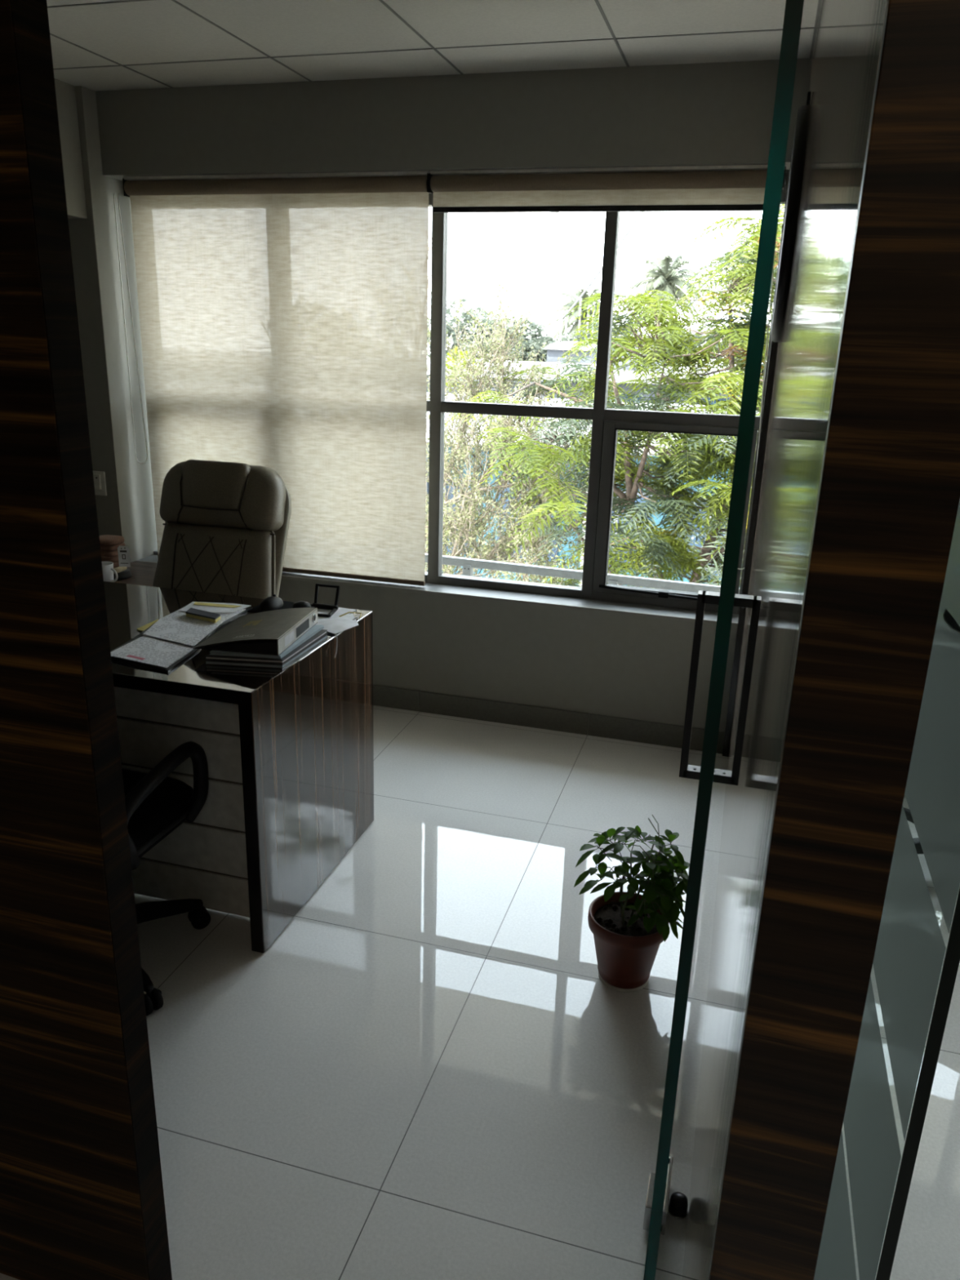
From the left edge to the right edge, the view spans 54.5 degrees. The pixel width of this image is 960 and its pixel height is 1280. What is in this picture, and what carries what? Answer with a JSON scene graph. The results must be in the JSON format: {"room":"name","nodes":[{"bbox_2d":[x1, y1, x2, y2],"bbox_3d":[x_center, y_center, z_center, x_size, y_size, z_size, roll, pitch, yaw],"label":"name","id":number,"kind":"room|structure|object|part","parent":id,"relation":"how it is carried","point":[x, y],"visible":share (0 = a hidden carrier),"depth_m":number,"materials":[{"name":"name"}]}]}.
{"room":"office","nodes":[
{"label":"office","id":0,"kind":"room"},
{"bbox_2d":[54,78,87,218],"bbox_3d":[-2.096,-1.619,2.640,0.255,0.484,2.557,7,19,15],"label":"beam","id":1,"kind":"structure","parent":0,"point":[65,93],"depth_m":3.72,"materials":[{"name":"paint"}]},
{"bbox_2d":[0,0,148,1279],"bbox_3d":[-1.608,-0.175,1.503,2.300,2.504,0.056,7,19,15],"label":"wall","id":2,"kind":"structure","parent":0,"point":[70,1207],"depth_m":1.33,"materials":[{"name":"brown wood"}]},
{"bbox_2d":[9,0,172,1279],"bbox_3d":[-0.504,-0.046,1.207,0.002,2.504,0.055,7,19,15],"label":"trim","id":3,"kind":"structure","parent":2,"relation":"attached to","point":[30,22],"depth_m":1.19,"materials":[{"name":"brown wood"}]},
{"bbox_2d":[46,0,822,91],"bbox_3d":[0.195,-1.109,0.439,6.500,0.030,6.350,7,19,15],"label":"ceiling","id":4,"kind":"structure","parent":0,"point":[153,31],"depth_m":2.97,"materials":[{"name":"tile"}]},
{"bbox_2d":[47,0,822,88],"bbox_3d":[-0.738,-1.705,2.246,3.046,0.004,2.642,7,19,15],"label":"grid","id":5,"kind":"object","parent":4,"relation":"attached to","point":[597,2],"depth_m":3.00,"materials":[{"name":"white metal"}]},
{"bbox_2d":[67,57,812,731],"bbox_3d":[-0.472,-0.933,3.959,3.446,2.504,0.373,7,19,15],"label":"wall","id":6,"kind":"structure","parent":0,"point":[719,113],"depth_m":3.75,"materials":[{"name":"paint"}]},
{"bbox_2d":[93,471,106,495],"bbox_3d":[-1.728,-0.705,4.198,0.088,0.108,0.022,7,19,15],"label":"switch plate","id":7,"kind":"object","parent":6,"relation":"attached to","point":[100,482],"visible":0.67,"depth_m":4.19,"materials":[{"name":"white plastic"}]},
{"bbox_2d":[136,560,737,626],"bbox_3d":[-0.288,-0.211,4.019,2.762,0.016,0.010,7,19,15],"label":"trim","id":8,"kind":"structure","parent":6,"relation":"attached to","point":[283,577],"depth_m":3.91,"materials":[{"name":"paint"}]},
{"bbox_2d":[138,554,738,622],"bbox_3d":[-0.268,-0.231,4.085,2.762,0.015,0.132,7,19,15],"label":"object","id":9,"kind":"structure","parent":6,"relation":"attached to","point":[642,608],"depth_m":3.95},
{"bbox_2d":[128,169,789,613],"bbox_3d":[-0.222,-1.038,3.905,2.762,1.639,0.082,7,19,15],"label":"window","id":10,"kind":"structure","parent":6,"relation":"in","point":[606,423],"depth_m":3.80,"materials":[{"name":"black metal"}]},
{"bbox_2d":[113,170,432,586],"bbox_3d":[-0.882,-1.086,3.977,1.400,1.629,0.060,7,19,15],"label":"roller blind","id":11,"kind":"object","parent":10,"relation":"attached to","point":[283,317],"visible":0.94,"depth_m":3.92,"materials":[{"name":"fabric"}]},
{"bbox_3d":[-1.522,-1.336,4.075,0.064,1.122,0.009,7,19,15],"label":"pull chain","id":12,"kind":"part","parent":11,"relation":"part of","materials":[{"name":"white plastic"}]},
{"bbox_3d":[-0.834,-1.853,3.725,1.342,0.011,0.045,7,19,15],"label":"head rail","id":13,"kind":"part","parent":11,"relation":"part of","materials":[{"name":"brown plastic"}]},
{"bbox_2d":[428,164,786,569],"bbox_3d":[0.430,-1.029,3.595,1.331,1.426,0.060,7,19,15],"label":"roller blind","id":14,"kind":"object","parent":10,"relation":"attached to","point":[733,187],"visible":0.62,"depth_m":3.39,"materials":[{"name":"fabric"}]},
{"bbox_3d":[0.436,-1.705,3.385,1.292,0.011,0.045,7,19,15],"label":"head rail","id":15,"kind":"part","parent":14,"relation":"part of","materials":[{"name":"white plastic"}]},
{"bbox_3d":[1.032,-0.923,3.426,0.064,1.362,0.009,7,19,15],"label":"pull chain","id":16,"kind":"part","parent":14,"relation":"part of","materials":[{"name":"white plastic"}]},
{"bbox_3d":[0.752,-0.188,3.842,0.526,0.030,0.022,7,19,15],"label":"stay arm","id":17,"kind":"part","parent":10,"relation":"part of","materials":[{"name":"black plastic"}]},
{"bbox_3d":[0.776,-0.513,3.771,0.592,0.701,0.052,7,19,15],"label":"sash","id":18,"kind":"part","parent":10,"relation":"part of","materials":[{"name":"black metal"}]},
{"bbox_2d":[373,684,724,754],"bbox_3d":[-0.352,0.263,4.181,2.860,0.098,0.010,7,19,15],"label":"baseboard","id":19,"kind":"structure","parent":6,"relation":"attached to","point":[518,714],"depth_m":4.01,"materials":[{"name":"tile"}]},
{"bbox_2d":[0,705,959,1279],"bbox_3d":[0.121,1.344,1.230,6.500,0.120,6.350,7,19,15],"label":"floor","id":20,"kind":"structure","parent":0,"point":[431,1071],"depth_m":2.19,"materials":[{"name":"tile"}]},
{"bbox_2d":[115,560,156,586],"bbox_3d":[-1.522,-0.027,4.187,0.885,0.540,0.478,7,19,15],"label":"base cabinet","id":21,"kind":"object","parent":20,"relation":"on","point":[143,573],"visible":0.02,"depth_m":4.13,"materials":[{"name":"brown laminate"}]},
{"bbox_2d":[102,561,118,582],"bbox_3d":[-1.576,-0.275,3.918,0.079,0.092,0.099,-11,22,-34],"label":"coffee mug","id":22,"kind":"object","parent":21,"relation":"on","point":[108,569],"visible":0.55,"depth_m":3.90,"materials":[{"name":"white ceramic"}]},
{"bbox_3d":[-1.533,-0.270,3.910,0.036,0.063,0.009,11,20,26],"label":"handle","id":23,"kind":"part","parent":22,"relation":"part of","materials":[{"name":"white ceramic"}]},
{"bbox_2d":[98,534,132,580],"bbox_3d":[-1.568,-0.354,4.029,0.212,0.174,0.141,7,19,15],"label":"stack","id":24,"kind":"object","parent":21,"relation":"on","point":[113,548],"visible":0.73,"depth_m":3.99,"materials":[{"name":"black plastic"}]},
{"bbox_2d":[120,547,128,564],"bbox_3d":[-1.506,-0.356,3.940,0.033,0.069,0.001,1,18,-3],"label":"print","id":25,"kind":"object","parent":24,"relation":"attached to","point":[123,551],"depth_m":3.94},
{"bbox_2d":[122,741,210,1016],"bbox_3d":[-1.042,0.400,2.302,0.627,0.948,0.627,7,19,15],"label":"chair","id":26,"kind":"object","parent":20,"relation":"on","point":[157,804],"visible":0.3,"depth_m":2.35,"materials":[{"name":"black plastic"}]},
{"bbox_3d":[-0.906,0.794,2.338,0.282,0.065,0.046,16,22,37],"label":"leg","id":27,"kind":"part","parent":26,"relation":"part of","materials":[{"name":"black plastic"}]},
{"bbox_3d":[-1.018,0.442,2.378,0.480,0.119,0.460,7,19,15],"label":"seat","id":28,"kind":"part","parent":26,"relation":"part of","materials":[{"name":"black fabric"}]},
{"bbox_3d":[-0.782,0.401,2.269,0.064,0.236,0.372,7,19,15],"label":"armrest","id":29,"kind":"part","parent":26,"relation":"part of","materials":[{"name":"black plastic"}]},
{"bbox_3d":[-0.894,0.733,2.529,0.282,0.065,0.046,-10,21,-31],"label":"leg","id":30,"kind":"part","parent":26,"relation":"part of","materials":[{"name":"black plastic"}]},
{"bbox_2d":[152,459,291,599],"bbox_3d":[-1.002,0.007,3.174,0.670,1.165,0.745,7,19,15],"label":"chair","id":31,"kind":"object","parent":20,"relation":"on","point":[225,532],"visible":0.41,"depth_m":3.23,"materials":[{"name":"beige leather"}]},
{"bbox_3d":[-0.947,-0.170,3.302,0.510,0.453,0.198,7,19,15],"label":"backrest","id":32,"kind":"part","parent":31,"relation":"part of","materials":[{"name":"beige leather"}]},
{"bbox_2d":[182,459,250,509],"bbox_3d":[-0.920,-0.539,3.240,0.255,0.161,0.094,7,19,15],"label":"headrest cover","id":33,"kind":"object","parent":31,"relation":"on","point":[206,484],"depth_m":3.21,"materials":[{"name":"beige leather"}]},
{"bbox_2d":[103,581,373,953],"bbox_3d":[-1.186,0.283,2.938,1.514,0.769,0.772,7,19,15],"label":"office desk","id":34,"kind":"object","parent":20,"relation":"on","point":[288,750],"depth_m":2.60,"materials":[{"name":"laminate"}]},
{"bbox_2d":[110,604,252,672],"bbox_3d":[-0.869,-0.018,2.695,0.221,0.006,0.616,4,18,6],"label":"document folder","id":35,"kind":"object","parent":34,"relation":"on","point":[185,657],"visible":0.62,"depth_m":2.48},
{"bbox_2d":[136,619,158,631],"bbox_3d":[-0.964,-0.041,2.753,0.058,0.008,0.120,7,19,15],"label":"envelope","id":36,"kind":"object","parent":35,"relation":"on","point":[142,628],"visible":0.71,"depth_m":2.74,"materials":[{"name":"paper"}]},
{"bbox_2d":[111,635,195,667],"bbox_3d":[-0.881,0.028,2.529,0.217,0.004,0.215,7,19,15],"label":"printed sheet","id":37,"kind":"object","parent":35,"relation":"on","point":[156,651],"visible":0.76,"depth_m":2.52,"materials":[{"name":"paper"}]},
{"bbox_2d":[126,654,144,659],"bbox_3d":[-0.910,0.046,2.464,0.060,0.001,0.012,11,20,26],"label":"sticker","id":38,"kind":"object","parent":37,"relation":"on","point":[129,655],"visible":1,"depth_m":2.46,"materials":[{"name":"red paper"}]},
{"bbox_2d":[142,607,245,646],"bbox_3d":[-0.862,-0.047,2.754,0.206,0.004,0.382,4,18,7],"label":"printed sheet","id":39,"kind":"object","parent":35,"relation":"on","point":[176,627],"visible":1,"depth_m":2.71,"materials":[{"name":"paper"}]},
{"bbox_2d":[186,608,220,622],"bbox_3d":[-0.835,-0.074,2.806,0.140,0.015,0.039,12,20,28],"label":"block","id":40,"kind":"object","parent":39,"relation":"on","point":[191,612],"visible":1,"depth_m":2.79,"materials":[{"name":"yellow paper"}]},
{"bbox_2d":[179,601,250,613],"bbox_3d":[-0.826,-0.100,2.912,0.194,0.004,0.117,3,18,5],"label":"paper sheet","id":41,"kind":"object","parent":35,"relation":"on","point":[207,608],"depth_m":2.92,"materials":[{"name":"white paper"}]},
{"bbox_3d":[-0.831,-0.110,2.937,0.156,0.001,0.028,5,18,10],"label":"yellow strip","id":42,"kind":"part","parent":41,"relation":"part of","materials":[{"name":"yellow paper"}]},
{"bbox_3d":[-1.259,0.380,2.716,1.438,0.706,0.016,7,19,15],"label":"panel","id":43,"kind":"part","parent":34,"relation":"part of","materials":[{"name":"white laminate"}]},
{"bbox_2d":[204,633,328,668],"bbox_3d":[-0.588,0.023,2.583,0.217,0.012,0.328,7,19,15],"label":"book","id":44,"kind":"object","parent":34,"relation":"on","point":[211,662],"visible":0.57,"depth_m":2.46,"materials":[{"name":"grey paper"}]},
{"bbox_2d":[204,629,327,663],"bbox_3d":[-0.588,0.011,2.585,0.218,0.010,0.327,7,19,15],"label":"book","id":45,"kind":"object","parent":44,"relation":"on","point":[322,632],"visible":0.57,"depth_m":2.46,"materials":[{"name":"white paper"}]},
{"bbox_2d":[209,624,324,658],"bbox_3d":[-0.585,-0.002,2.594,0.198,0.008,0.315,5,18,11],"label":"book","id":46,"kind":"object","parent":45,"relation":"on","point":[316,628],"visible":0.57,"depth_m":2.47,"materials":[{"name":"grey paper"}]},
{"bbox_2d":[192,607,317,655],"bbox_3d":[-0.619,-0.035,2.606,0.243,0.046,0.309,5,18,9],"label":"binder","id":47,"kind":"object","parent":46,"relation":"on","point":[272,633],"visible":1,"depth_m":2.54,"materials":[{"name":"grey cardboard"}]},
{"bbox_2d":[247,600,312,612],"bbox_3d":[-0.621,-0.115,2.977,0.200,0.031,0.145,7,19,15],"label":"mouse pad","id":48,"kind":"object","parent":34,"relation":"on","point":[286,605],"depth_m":2.95,"materials":[{"name":"black fabric"}]},
{"bbox_2d":[258,594,283,610],"bbox_3d":[-0.669,-0.111,2.990,0.064,0.061,0.110,7,19,15],"label":"computer mouse","id":49,"kind":"object","parent":48,"relation":"on","point":[273,602],"visible":0.7,"depth_m":2.96,"materials":[{"name":"black plastic"}]},
{"bbox_3d":[-0.566,-0.110,2.960,0.062,0.028,0.062,7,19,15],"label":"black dome cap","id":50,"kind":"part","parent":48,"relation":"part of","materials":[{"name":"black plastic"}]},
{"bbox_3d":[-0.480,0.373,2.752,0.037,0.750,0.770,7,19,15],"label":"panel","id":51,"kind":"part","parent":34,"relation":"part of","materials":[{"name":"laminate"}]},
{"bbox_2d":[334,633,337,657],"bbox_3d":[-0.421,0.015,2.724,0.010,0.061,0.052,-1,18,-9],"label":"string","id":52,"kind":"object","parent":34,"relation":"hanging from","point":[335,633],"visible":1,"depth_m":2.71,"materials":[{"name":"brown fabric"}]},
{"bbox_2d":[315,613,358,634],"bbox_3d":[-0.413,-0.055,2.829,0.112,0.014,0.187,15,22,35],"label":"paper sheet","id":53,"kind":"object","parent":34,"relation":"on","point":[335,625],"visible":0.92,"depth_m":2.81,"materials":[{"name":"white paper"}]},
{"bbox_2d":[317,607,356,622],"bbox_3d":[-0.521,-0.080,2.923,0.207,0.002,0.212,7,19,15],"label":"paper sheet","id":54,"kind":"object","parent":34,"relation":"on","point":[340,611],"visible":0.41,"depth_m":2.95,"materials":[{"name":"white paper"}]},
{"bbox_2d":[311,583,340,617],"bbox_3d":[-0.498,-0.126,2.940,0.087,0.076,0.115,5,18,9],"label":"phone stand","id":55,"kind":"object","parent":54,"relation":"on","point":[334,608],"visible":0.86,"depth_m":2.97,"materials":[{"name":"black plastic"}]},
{"bbox_3d":[-0.489,-0.140,2.978,0.082,0.072,0.025,6,18,13],"label":"upright frame","id":56,"kind":"part","parent":55,"relation":"part of","materials":[{"name":"black plastic"}]},
{"bbox_3d":[-0.403,-0.077,2.901,0.071,0.016,0.023,-1,18,-8],"label":"curled strip","id":57,"kind":"part","parent":34,"relation":"part of","materials":[{"name":"yellow paper"}]},
{"bbox_2d":[573,814,689,991],"bbox_3d":[0.396,0.668,2.392,0.312,0.469,0.251,9,19,21],"label":"potted plant","id":58,"kind":"object","parent":20,"relation":"on","point":[628,928],"visible":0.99,"depth_m":2.36,"materials":[{"name":"green plant"}]},
{"bbox_3d":[0.382,0.795,2.438,0.208,0.187,0.208,7,19,15],"label":"pot","id":59,"kind":"part","parent":58,"relation":"part of","materials":[{"name":"ceramic"}]},
{"bbox_3d":[0.407,0.587,2.372,0.186,0.300,0.212,-10,21,-32],"label":"stem","id":60,"kind":"part","parent":58,"relation":"part of","materials":[{"name":"green plant"}]},
{"bbox_2d":[667,1191,688,1219],"bbox_3d":[0.383,1.086,1.798,0.037,0.038,0.037,7,19,15],"label":"stopper","id":61,"kind":"object","parent":20,"relation":"on","point":[678,1204],"visible":1,"depth_m":1.79,"materials":[{"name":"rubber"}]},
{"bbox_2d":[903,807,923,853],"bbox_3d":[1.592,0.294,2.878,0.627,0.948,0.627,-14,24,-41],"label":"door handle","id":62,"kind":"object","parent":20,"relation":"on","point":[917,842],"visible":0.02,"depth_m":2.98,"materials":[{"name":"black metal"}]},
{"bbox_3d":[1.500,0.609,3.137,0.046,0.065,0.282,-5,19,-19],"label":"leg","id":63,"kind":"part","parent":62,"relation":"part of","materials":[{"name":"black plastic"}]},
{"bbox_3d":[1.386,0.657,2.978,0.282,0.065,0.046,1,18,-2],"label":"leg","id":64,"kind":"part","parent":62,"relation":"part of","materials":[{"name":"black plastic"}]},
{"bbox_2d":[681,0,887,1279],"bbox_3d":[0.665,-0.289,2.070,0.054,2.504,2.994,7,19,15],"label":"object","id":65,"kind":"structure","parent":0,"point":[848,39],"depth_m":1.04,"materials":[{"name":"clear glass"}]},
{"bbox_2d":[642,0,804,1279],"bbox_3d":[0.281,0.169,1.153,0.096,2.168,0.837,7,19,15],"label":"door","id":66,"kind":"structure","parent":65,"relation":"in","point":[659,1184],"depth_m":0.70,"materials":[{"name":"clear glass"}]},
{"bbox_3d":[0.363,0.078,1.518,0.046,0.317,0.025,7,19,15],"label":"handle","id":67,"kind":"part","parent":66,"relation":"part of","materials":[{"name":"metal"}]},
{"bbox_3d":[0.414,0.084,1.504,0.040,0.317,0.025,7,19,15],"label":"handle","id":68,"kind":"part","parent":66,"relation":"part of","materials":[{"name":"metal"}]},
{"bbox_2d":[722,340,777,756],"bbox_3d":[1.037,-0.570,3.486,0.024,2.190,0.030,7,19,15],"label":"trim","id":69,"kind":"structure","parent":65,"relation":"attached to","point":[774,346],"depth_m":3.53,"materials":[{"name":"metal"}]},
{"bbox_2d":[770,91,811,342],"bbox_3d":[0.874,-1.181,2.637,0.036,0.645,0.610,7,19,15],"label":"trim","id":70,"kind":"structure","parent":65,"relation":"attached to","point":[788,230],"depth_m":2.39,"materials":[{"name":"black plastic"}]},
{"bbox_2d":[707,0,959,1279],"bbox_3d":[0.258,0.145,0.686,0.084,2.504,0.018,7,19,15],"label":"wall","id":71,"kind":"structure","parent":0,"point":[888,498],"depth_m":0.63,"materials":[{"name":"brown wood"}]},
{"label":"outside","id":72,"kind":"structure","parent":0,"visible":0},
{"bbox_3d":[5.532,-16.459,71.709,150.000,0.200,136.050,7,19,15],"label":"ground","id":73,"kind":"structure","parent":72,"visible":0},
{"bbox_2d":[424,498,469,573],"bbox_3d":[-1.230,-0.347,13.543,2.346,4.470,2.121,7,19,15],"label":"leafy tree","id":74,"kind":"object","parent":73,"relation":"on","point":[427,499],"visible":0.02,"depth_m":13.11,"materials":[{"name":"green plant"}]},
{"bbox_2d":[445,346,481,391],"bbox_3d":[-0.708,-5.720,27.920,1.368,5.891,1.305,-1,18,-8],"label":"leafy tree","id":75,"kind":"object","parent":73,"relation":"on","point":[455,349],"visible":0.21,"depth_m":27.09,"materials":[{"name":"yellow plant"}]},
{"bbox_2d":[426,297,526,360],"bbox_3d":[-0.520,-11.066,41.423,4.803,7.791,3.968,0,18,-7],"label":"leafy tree","id":76,"kind":"object","parent":73,"relation":"on","point":[465,317],"visible":0.23,"depth_m":40.44,"materials":[{"name":"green plant"}]},
{"bbox_2d":[470,316,547,359],"bbox_3d":[1.288,-11.142,42.905,4.045,7.129,2.824,7,19,15],"label":"leafy tree","id":77,"kind":"object","parent":73,"relation":"on","point":[537,327],"visible":0.12,"depth_m":41.31,"materials":[{"name":"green plant"}]},
{"bbox_2d":[472,511,582,584],"bbox_3d":[0.749,0.041,13.709,1.620,3.744,2.133,-15,24,-42],"label":"leafy tree","id":78,"kind":"object","parent":73,"relation":"on","point":[556,556],"visible":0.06,"depth_m":13.25,"materials":[{"name":"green plant"}]},
{"bbox_2d":[424,237,639,586],"bbox_3d":[-0.843,-0.233,9.054,4.893,7.043,1.713,9,19,23],"label":"tree","id":79,"kind":"object","parent":73,"relation":"on","point":[463,524],"visible":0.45,"depth_m":7.99,"materials":[{"name":"green plant"}]},
{"bbox_2d":[515,333,556,361],"bbox_3d":[2.595,-10.402,41.928,3.160,6.394,2.643,-6,19,-23],"label":"leafy tree","id":80,"kind":"object","parent":73,"relation":"on","point":[538,344],"visible":0.16,"depth_m":40.61,"materials":[{"name":"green plant"}]},
{"bbox_2d":[559,311,562,340],"bbox_3d":[3.849,-12.345,46.254,0.087,7.500,0.100,7,19,15],"label":"pole","id":81,"kind":"object","parent":73,"relation":"on","point":[561,321],"visible":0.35,"depth_m":45.28,"materials":[{"name":"metal"}]},
{"bbox_2d":[564,317,567,337],"bbox_3d":[4.084,-12.174,46.236,0.087,7.200,0.100,7,19,15],"label":"pole","id":82,"kind":"object","parent":73,"relation":"on","point":[566,322],"visible":0.25,"depth_m":45.23,"materials":[{"name":"metal"}]},
{"bbox_2d":[544,341,596,363],"bbox_3d":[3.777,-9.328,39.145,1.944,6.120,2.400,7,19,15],"label":"building","id":83,"kind":"structure","parent":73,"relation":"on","point":[554,350],"depth_m":37.39,"materials":[{"name":"white concrete"}]},
{"bbox_2d":[559,330,597,345],"bbox_3d":[5.187,-11.067,43.850,3.457,6.629,3.367,7,19,15],"label":"leafy tree","id":84,"kind":"object","parent":73,"relation":"on","point":[563,339],"visible":0.02,"depth_m":43.18,"materials":[{"name":"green plant"}]},
{"bbox_2d":[542,287,617,342],"bbox_3d":[5.723,-15.429,53.457,4.632,9.075,4.678,14,22,34],"label":"palm tree","id":85,"kind":"object","parent":73,"relation":"on","point":[566,306],"visible":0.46,"depth_m":52.06,"materials":[{"name":"green plant"}]},
{"bbox_2d":[577,297,582,333],"bbox_3d":[4.721,-12.529,45.930,0.087,8.100,0.100,7,19,15],"label":"pole","id":86,"kind":"object","parent":73,"relation":"on","point":[580,299],"visible":0.25,"depth_m":44.85,"materials":[{"name":"metal"}]},
{"bbox_2d":[424,392,759,587],"bbox_3d":[-4.415,-3.577,22.763,33.000,4.765,6.702,7,19,15],"label":"building","id":87,"kind":"structure","parent":73,"relation":"on","point":[656,520],"depth_m":18.51,"materials":[{"name":"paint"}]},
{"bbox_2d":[426,369,543,399],"bbox_3d":[-3.640,-6.904,24.594,10.835,0.616,0.040,7,19,15],"label":"rooftop railing","id":88,"kind":"object","parent":87,"relation":"on","point":[428,370],"visible":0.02,"depth_m":23.55,"materials":[{"name":"white metal"}]},
{"bbox_3d":[-3.644,-6.778,24.635,10.800,0.081,0.036,7,19,15],"label":"rail","id":89,"kind":"part","parent":88,"relation":"part of","materials":[{"name":"white metal"}]},
{"bbox_3d":[-3.638,-6.968,24.573,10.800,0.081,0.036,7,19,15],"label":"rail","id":90,"kind":"part","parent":88,"relation":"part of","materials":[{"name":"white metal"}]},
{"bbox_2d":[426,357,763,404],"bbox_3d":[-3.558,-8.002,35.685,34.000,5.300,8.800,7,19,15],"label":"building","id":91,"kind":"structure","parent":73,"relation":"on","point":[628,375],"depth_m":29.02,"materials":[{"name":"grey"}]},
{"bbox_2d":[610,334,661,371],"bbox_3d":[4.902,-9.242,29.977,1.900,1.050,2.220,7,19,15],"label":"cabin","id":92,"kind":"object","parent":91,"relation":"on","point":[627,368],"visible":0.05,"depth_m":29.17,"materials":[{"name":"white"}]},
{"bbox_2d":[583,326,639,344],"bbox_3d":[6.452,-10.896,42.800,3.687,7.021,3.622,7,19,15],"label":"leafy tree","id":93,"kind":"object","parent":73,"relation":"on","point":[588,334],"visible":0.02,"depth_m":41.73,"materials":[{"name":"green plant"}]},
{"bbox_2d":[444,204,784,590],"bbox_3d":[2.124,0.124,7.750,4.461,7.326,4.064,6,18,12],"label":"feathery tree","id":94,"kind":"object","parent":73,"relation":"on","point":[655,547],"visible":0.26,"depth_m":6.77,"materials":[{"name":"green plant"}]},
{"bbox_2d":[620,253,707,335],"bbox_3d":[10.963,-17.440,56.718,5.293,11.196,5.238,12,20,29],"label":"palm tree","id":95,"kind":"object","parent":73,"relation":"on","point":[667,278],"visible":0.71,"depth_m":54.89,"materials":[{"name":"green plant"}]},
{"bbox_2d":[661,327,722,368],"bbox_3d":[8.176,-9.893,40.074,3.646,6.888,4.071,-1,18,-9],"label":"leafy tree","id":96,"kind":"object","parent":73,"relation":"on","point":[700,335],"visible":0.05,"depth_m":38.40,"materials":[{"name":"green plant"}]},
{"bbox_2d":[680,481,751,585],"bbox_3d":[3.123,0.302,11.566,1.734,4.698,2.069,7,19,15],"label":"leafy tree","id":97,"kind":"object","parent":73,"relation":"on","point":[713,571],"visible":0.02,"depth_m":11.30,"materials":[{"name":"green plant"}]},
{"bbox_2d":[702,322,769,368],"bbox_3d":[11.119,-10.049,40.349,4.491,7.184,4.030,7,19,15],"label":"leafy tree","id":98,"kind":"object","parent":73,"relation":"on","point":[720,357],"visible":0.02,"depth_m":39.36,"materials":[{"name":"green plant"}]},
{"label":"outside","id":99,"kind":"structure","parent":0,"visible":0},
{"bbox_2d":[560,211,644,319],"bbox_3d":[3.161,-10.487,27.401,0.062,1.365,35.025,2,18,2],"label":"overhead wire","id":100,"kind":"object","parent":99,"point":[640,214],"visible":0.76,"depth_m":18.45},
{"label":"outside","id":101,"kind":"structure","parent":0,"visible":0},
{"bbox_2d":[544,212,558,218],"bbox_3d":[1.671,-6.270,12.807,0.062,0.414,4.670,-3,18,-15],"label":"overhead wire","id":102,"kind":"object","parent":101,"point":[550,214],"visible":0.07,"depth_m":14.78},
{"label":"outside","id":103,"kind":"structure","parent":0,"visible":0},
{"bbox_2d":[671,204,785,307],"bbox_3d":[6.089,-10.157,26.611,0.062,0.740,30.368,4,18,6],"label":"overhead wire","id":104,"kind":"object","parent":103,"point":[781,206],"visible":0.13,"depth_m":22.09,"materials":[{"name":"black"}]},
{"bbox_3d":[1.015,0.444,4.365,7.000,0.120,0.410,7,19,15],"label":"trim","id":105,"kind":"structure","parent":0,"visible":0},
{"bbox_2d":[425,553,739,592],"bbox_3d":[-0.086,-0.109,4.681,3.800,0.675,0.048,7,19,15],"label":"railing","id":106,"kind":"object","parent":105,"relation":"on","point":[468,564],"depth_m":4.46,"materials":[{"name":"metal"}]},
{"bbox_3d":[-0.068,-0.081,4.684,0.042,0.620,0.048,7,19,15],"label":"post","id":107,"kind":"part","parent":106,"relation":"part of","materials":[{"name":"metal"}]},
{"bbox_3d":[0.623,0.006,4.500,0.042,0.608,0.048,7,19,15],"label":"post","id":108,"kind":"part","parent":106,"relation":"part of","materials":[{"name":"metal"}]},
{"bbox_3d":[0.705,-0.285,2.059,0.029,2.504,2.994,7,19,15],"label":"wall","id":109,"kind":"structure","parent":0,"visible":0},
{"bbox_2d":[813,499,959,1279],"bbox_3d":[0.459,0.189,1.093,0.012,2.158,0.850,7,19,15],"label":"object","id":110,"kind":"structure","parent":109,"relation":"in","point":[910,949],"depth_m":0.79,"materials":[{"name":"clear glass"}]},
{"bbox_3d":[0.460,0.189,1.092,0.010,2.158,0.850,7,19,15],"label":"glass","id":111,"kind":"part","parent":110,"relation":"part of","materials":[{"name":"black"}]}
]}

